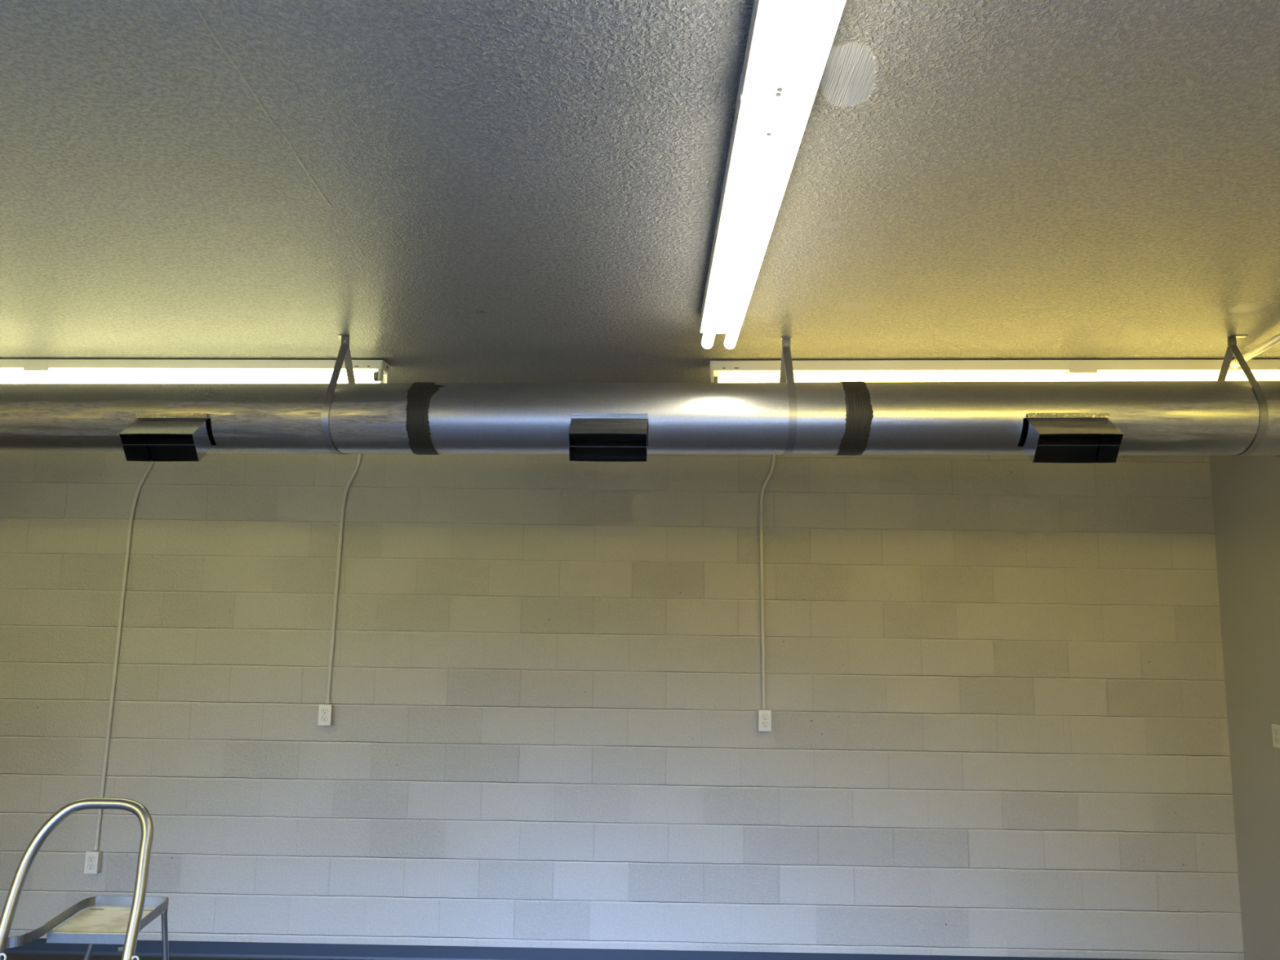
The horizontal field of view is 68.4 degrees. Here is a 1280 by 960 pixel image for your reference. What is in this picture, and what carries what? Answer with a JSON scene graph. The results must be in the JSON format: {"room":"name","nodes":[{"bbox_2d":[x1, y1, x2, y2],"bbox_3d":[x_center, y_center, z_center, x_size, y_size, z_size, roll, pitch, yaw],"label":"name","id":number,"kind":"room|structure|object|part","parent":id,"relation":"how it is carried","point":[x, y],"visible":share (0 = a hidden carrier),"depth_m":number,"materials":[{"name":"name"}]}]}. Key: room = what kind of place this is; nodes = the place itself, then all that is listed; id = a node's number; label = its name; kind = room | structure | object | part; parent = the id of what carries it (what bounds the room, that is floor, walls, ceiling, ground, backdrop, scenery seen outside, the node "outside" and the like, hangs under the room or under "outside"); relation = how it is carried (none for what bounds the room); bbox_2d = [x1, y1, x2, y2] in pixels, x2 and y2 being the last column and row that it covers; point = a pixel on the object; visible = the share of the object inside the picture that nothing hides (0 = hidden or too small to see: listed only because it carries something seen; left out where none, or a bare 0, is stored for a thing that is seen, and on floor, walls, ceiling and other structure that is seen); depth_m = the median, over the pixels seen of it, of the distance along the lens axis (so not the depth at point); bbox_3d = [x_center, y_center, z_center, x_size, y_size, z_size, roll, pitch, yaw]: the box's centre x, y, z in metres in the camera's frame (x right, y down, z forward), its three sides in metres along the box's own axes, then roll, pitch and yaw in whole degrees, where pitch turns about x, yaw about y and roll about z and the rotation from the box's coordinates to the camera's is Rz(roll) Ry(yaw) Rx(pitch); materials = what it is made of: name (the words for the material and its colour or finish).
{"room":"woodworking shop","nodes":[
{"label":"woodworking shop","id":0,"kind":"room"},
{"bbox_2d":[0,954,292,959],"bbox_3d":[-0.901,2.082,0.980,8.374,0.120,8.440,1,-8,1],"label":"floor","id":1,"kind":"structure","parent":0,"point":[9,957],"depth_m":5.04,"materials":[{"name":"carpet"}]},
{"bbox_2d":[0,797,168,959],"bbox_3d":[-1.606,1.560,2.542,0.514,1.331,0.942,2,-8,-7],"label":"ladder","id":2,"kind":"object","parent":1,"relation":"on","point":[93,926],"visible":1,"depth_m":2.66,"materials":[{"name":"metal"}]},
{"bbox_3d":[-1.752,1.777,2.843,0.252,0.934,0.025,-2,-8,22],"label":"leg","id":3,"kind":"part","parent":2,"relation":"part of","materials":[{"name":"metal"}]},
{"bbox_3d":[-1.455,1.782,2.905,0.019,0.950,0.199,0,-8,4],"label":"leg","id":4,"kind":"part","parent":2,"relation":"part of","materials":[{"name":"metal"}]},
{"bbox_2d":[0,452,1244,959],"bbox_3d":[-0.834,1.137,5.311,8.374,2.941,0.120,1,-8,1],"label":"wall","id":5,"kind":"structure","parent":0,"point":[995,684],"depth_m":5.23,"materials":[{"name":"beige brick"}]},
{"bbox_2d":[84,850,102,874],"bbox_3d":[-2.966,2.072,5.117,0.070,0.114,0.052,1,-8,1],"label":"electrical outlet","id":6,"kind":"object","parent":5,"relation":"attached to","point":[93,859],"visible":1,"depth_m":5.09,"materials":[{"name":"white plastic"}]},
{"bbox_2d":[87,863,93,869],"bbox_3d":[-2.967,2.088,5.090,0.034,0.028,0.002,1,-8,1],"label":"receptacle","id":7,"kind":"object","parent":6,"relation":"attached to","point":[90,866],"depth_m":5.09,"materials":[{"name":"plastic"}]},
{"bbox_2d":[88,856,94,862],"bbox_3d":[-2.966,2.050,5.096,0.034,0.028,0.002,1,-8,1],"label":"receptacle","id":8,"kind":"object","parent":6,"relation":"attached to","point":[91,859],"depth_m":5.09,"materials":[{"name":"plastic"}]},
{"bbox_2d":[93,461,154,849],"bbox_3d":[-2.885,0.889,5.293,0.159,2.274,0.028,1,-8,1],"label":"conduit","id":9,"kind":"object","parent":5,"relation":"attached to","point":[95,846],"visible":0.81,"depth_m":5.28,"materials":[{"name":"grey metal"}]},
{"bbox_2d":[317,704,333,725],"bbox_3d":[-1.736,1.297,5.211,0.070,0.114,0.052,1,-8,1],"label":"electrical outlet","id":10,"kind":"object","parent":5,"relation":"attached to","point":[325,712],"visible":1,"depth_m":5.19,"materials":[{"name":"white plastic"}]},
{"bbox_2d":[320,715,327,721],"bbox_3d":[-1.737,1.313,5.184,0.036,0.030,0.001,1,-8,1],"label":"receptacle","id":11,"kind":"object","parent":10,"relation":"attached to","point":[323,718],"depth_m":5.18,"materials":[{"name":"plastic"}]},
{"bbox_2d":[321,708,328,714],"bbox_3d":[-1.736,1.274,5.190,0.034,0.028,0.002,1,-8,1],"label":"receptacle","id":12,"kind":"object","parent":10,"relation":"attached to","point":[324,711],"depth_m":5.19,"materials":[{"name":"plastic"}]},
{"bbox_2d":[324,453,361,703],"bbox_3d":[-1.672,0.510,5.332,0.132,1.477,0.028,1,-8,1],"label":"conduit","id":13,"kind":"object","parent":5,"relation":"attached to","point":[359,455],"visible":0.98,"depth_m":5.32,"materials":[{"name":"grey metal"}]},
{"bbox_2d":[3,937,1160,959],"bbox_3d":[-0.855,2.545,5.049,8.134,0.080,0.012,1,-8,1],"label":"baseboard","id":14,"kind":"structure","parent":5,"relation":"attached to","point":[176,948],"depth_m":5.06,"materials":[{"name":"blue plastic"}]},
{"bbox_2d":[758,710,771,731],"bbox_3d":[0.684,1.321,5.181,0.070,0.114,0.052,1,-8,1],"label":"electrical outlet","id":15,"kind":"object","parent":5,"relation":"attached to","point":[764,716],"visible":1,"depth_m":5.16,"materials":[{"name":"white plastic"}]},
{"bbox_2d":[761,721,768,727],"bbox_3d":[0.683,1.337,5.155,0.034,0.028,0.002,1,-8,1],"label":"receptacle","id":16,"kind":"object","parent":15,"relation":"attached to","point":[764,724],"depth_m":5.15,"materials":[{"name":"plastic"}]},
{"bbox_2d":[761,714,768,719],"bbox_3d":[0.684,1.298,5.160,0.036,0.030,0.003,1,-8,1],"label":"receptacle","id":17,"kind":"object","parent":15,"relation":"attached to","point":[764,717],"depth_m":5.16,"materials":[{"name":"plastic"}]},
{"bbox_2d":[759,454,775,709],"bbox_3d":[0.719,0.538,5.302,0.096,1.470,0.028,1,-8,1],"label":"conduit","id":18,"kind":"object","parent":5,"relation":"attached to","point":[773,461],"visible":0.91,"depth_m":5.29,"materials":[{"name":"grey metal"}]},
{"bbox_2d":[0,0,1279,382],"bbox_3d":[-0.859,-0.839,1.324,8.374,0.120,8.320,1,-8,1],"label":"ceiling","id":19,"kind":"structure","parent":0,"point":[460,191],"depth_m":2.09,"materials":[{"name":"white paint"}]},
{"bbox_2d":[0,359,391,383],"bbox_3d":[-2.342,-0.426,3.709,2.726,0.088,0.117,0,-8,3],"label":"fluorescent light","id":20,"kind":"object","parent":19,"relation":"attached to","point":[11,371],"visible":0.9,"depth_m":3.64,"materials":[{"name":"white plastic"}]},
{"bbox_3d":[-0.982,-0.435,3.647,0.002,0.036,0.100,0,-8,3],"label":"plate","id":21,"kind":"part","parent":20,"relation":"part of","materials":[{"name":"white metal"}]},
{"bbox_2d":[320,334,355,454],"bbox_3d":[-1.049,-0.295,3.323,0.055,0.414,0.253,1,-8,1],"label":"strap hanger","id":22,"kind":"object","parent":19,"relation":"hanging from","point":[344,353],"visible":0.73,"depth_m":3.25,"materials":[{"name":"metal"}]},
{"bbox_2d":[699,0,845,349],"bbox_3d":[0.239,-0.659,1.689,0.125,0.104,2.754,1,-8,1],"label":"fluorescent light","id":23,"kind":"object","parent":19,"relation":"attached to","point":[789,42],"visible":1,"depth_m":1.72,"materials":[{"name":"white plastic"}]},
{"bbox_2d":[763,131,774,137],"bbox_3d":[0.239,-0.644,1.749,0.021,0.003,0.021,2,-8,-8],"label":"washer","id":24,"kind":"object","parent":23,"relation":"in","point":[766,134],"depth_m":1.75,"materials":[{"name":"white metal"}]},
{"bbox_2d":[779,337,797,455],"bbox_3d":[0.503,-0.287,3.246,0.037,0.407,0.253,1,-8,1],"label":"strap hanger","id":25,"kind":"object","parent":19,"relation":"hanging from","point":[786,367],"visible":0.78,"depth_m":3.17,"materials":[{"name":"metal"}]},
{"bbox_2d":[709,359,1279,382],"bbox_3d":[1.625,-0.390,3.500,2.726,0.102,0.116,0,-8,4],"label":"fluorescent light","id":26,"kind":"object","parent":19,"relation":"attached to","point":[820,371],"visible":0.69,"depth_m":3.48,"materials":[{"name":"white plastic"}]},
{"bbox_2d":[1217,335,1268,456],"bbox_3d":[2.000,-0.280,3.139,0.063,0.406,0.256,1,-8,-4],"label":"strap hanger","id":27,"kind":"object","parent":19,"relation":"hanging from","point":[1232,348],"visible":0.73,"depth_m":3.07,"materials":[{"name":"metal"}]},
{"bbox_2d":[0,380,1279,462],"bbox_3d":[-0.844,-0.197,3.262,8.159,0.314,0.370,0,-8,4],"label":"duct","id":28,"kind":"object","parent":27,"relation":"hanging from","point":[1043,421],"visible":0.97,"depth_m":3.15,"materials":[{"name":"metal"}]},
{"bbox_3d":[-1.603,-0.145,3.190,0.254,0.070,0.096,0,-8,4],"label":"damper blade","id":29,"kind":"part","parent":28,"relation":"part of","materials":[{"name":"metal"}]},
{"bbox_3d":[-0.104,-0.134,3.114,0.250,0.065,0.096,1,-8,1],"label":"damper blade","id":30,"kind":"part","parent":28,"relation":"part of","materials":[{"name":"metal"}]},
{"bbox_3d":[1.382,-0.136,3.018,0.257,0.067,0.091,0,-8,5],"label":"damper blade","id":31,"kind":"part","parent":28,"relation":"part of","materials":[{"name":"metal"}]},
{"bbox_2d":[1230,333,1279,368],"bbox_3d":[1.976,-0.590,2.223,0.054,0.046,2.431,0,-8,8],"label":"fluorescent light","id":32,"kind":"object","parent":19,"relation":"attached to","point":[1275,340],"visible":0.77,"depth_m":3.21,"materials":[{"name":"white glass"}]},
{"bbox_2d":[1208,455,1279,959],"bbox_3d":[3.247,0.611,1.078,0.120,2.941,8.320,1,-8,1],"label":"wall","id":33,"kind":"structure","parent":0,"point":[1246,490],"depth_m":4.96,"materials":[{"name":"paint"}]},
{"bbox_2d":[1271,724,1279,747],"bbox_3d":[3.220,1.294,4.761,0.010,0.114,0.070,1,-8,1],"label":"electrical outlet","id":34,"kind":"object","parent":33,"relation":"attached to","point":[1275,728],"visible":1,"depth_m":4.76,"materials":[{"name":"white plastic"}]},
{"bbox_2d":[1274,728,1278,735],"bbox_3d":[3.216,1.274,4.763,0.003,0.030,0.036,1,-8,1],"label":"receptacle","id":35,"kind":"object","parent":34,"relation":"attached to","point":[1276,731],"depth_m":4.76,"materials":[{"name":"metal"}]},
{"bbox_2d":[1274,737,1279,743],"bbox_3d":[3.216,1.313,4.758,0.003,0.030,0.036,1,-8,1],"label":"receptacle","id":36,"kind":"object","parent":34,"relation":"attached to","point":[1276,739],"depth_m":4.76,"materials":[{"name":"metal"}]}
]}

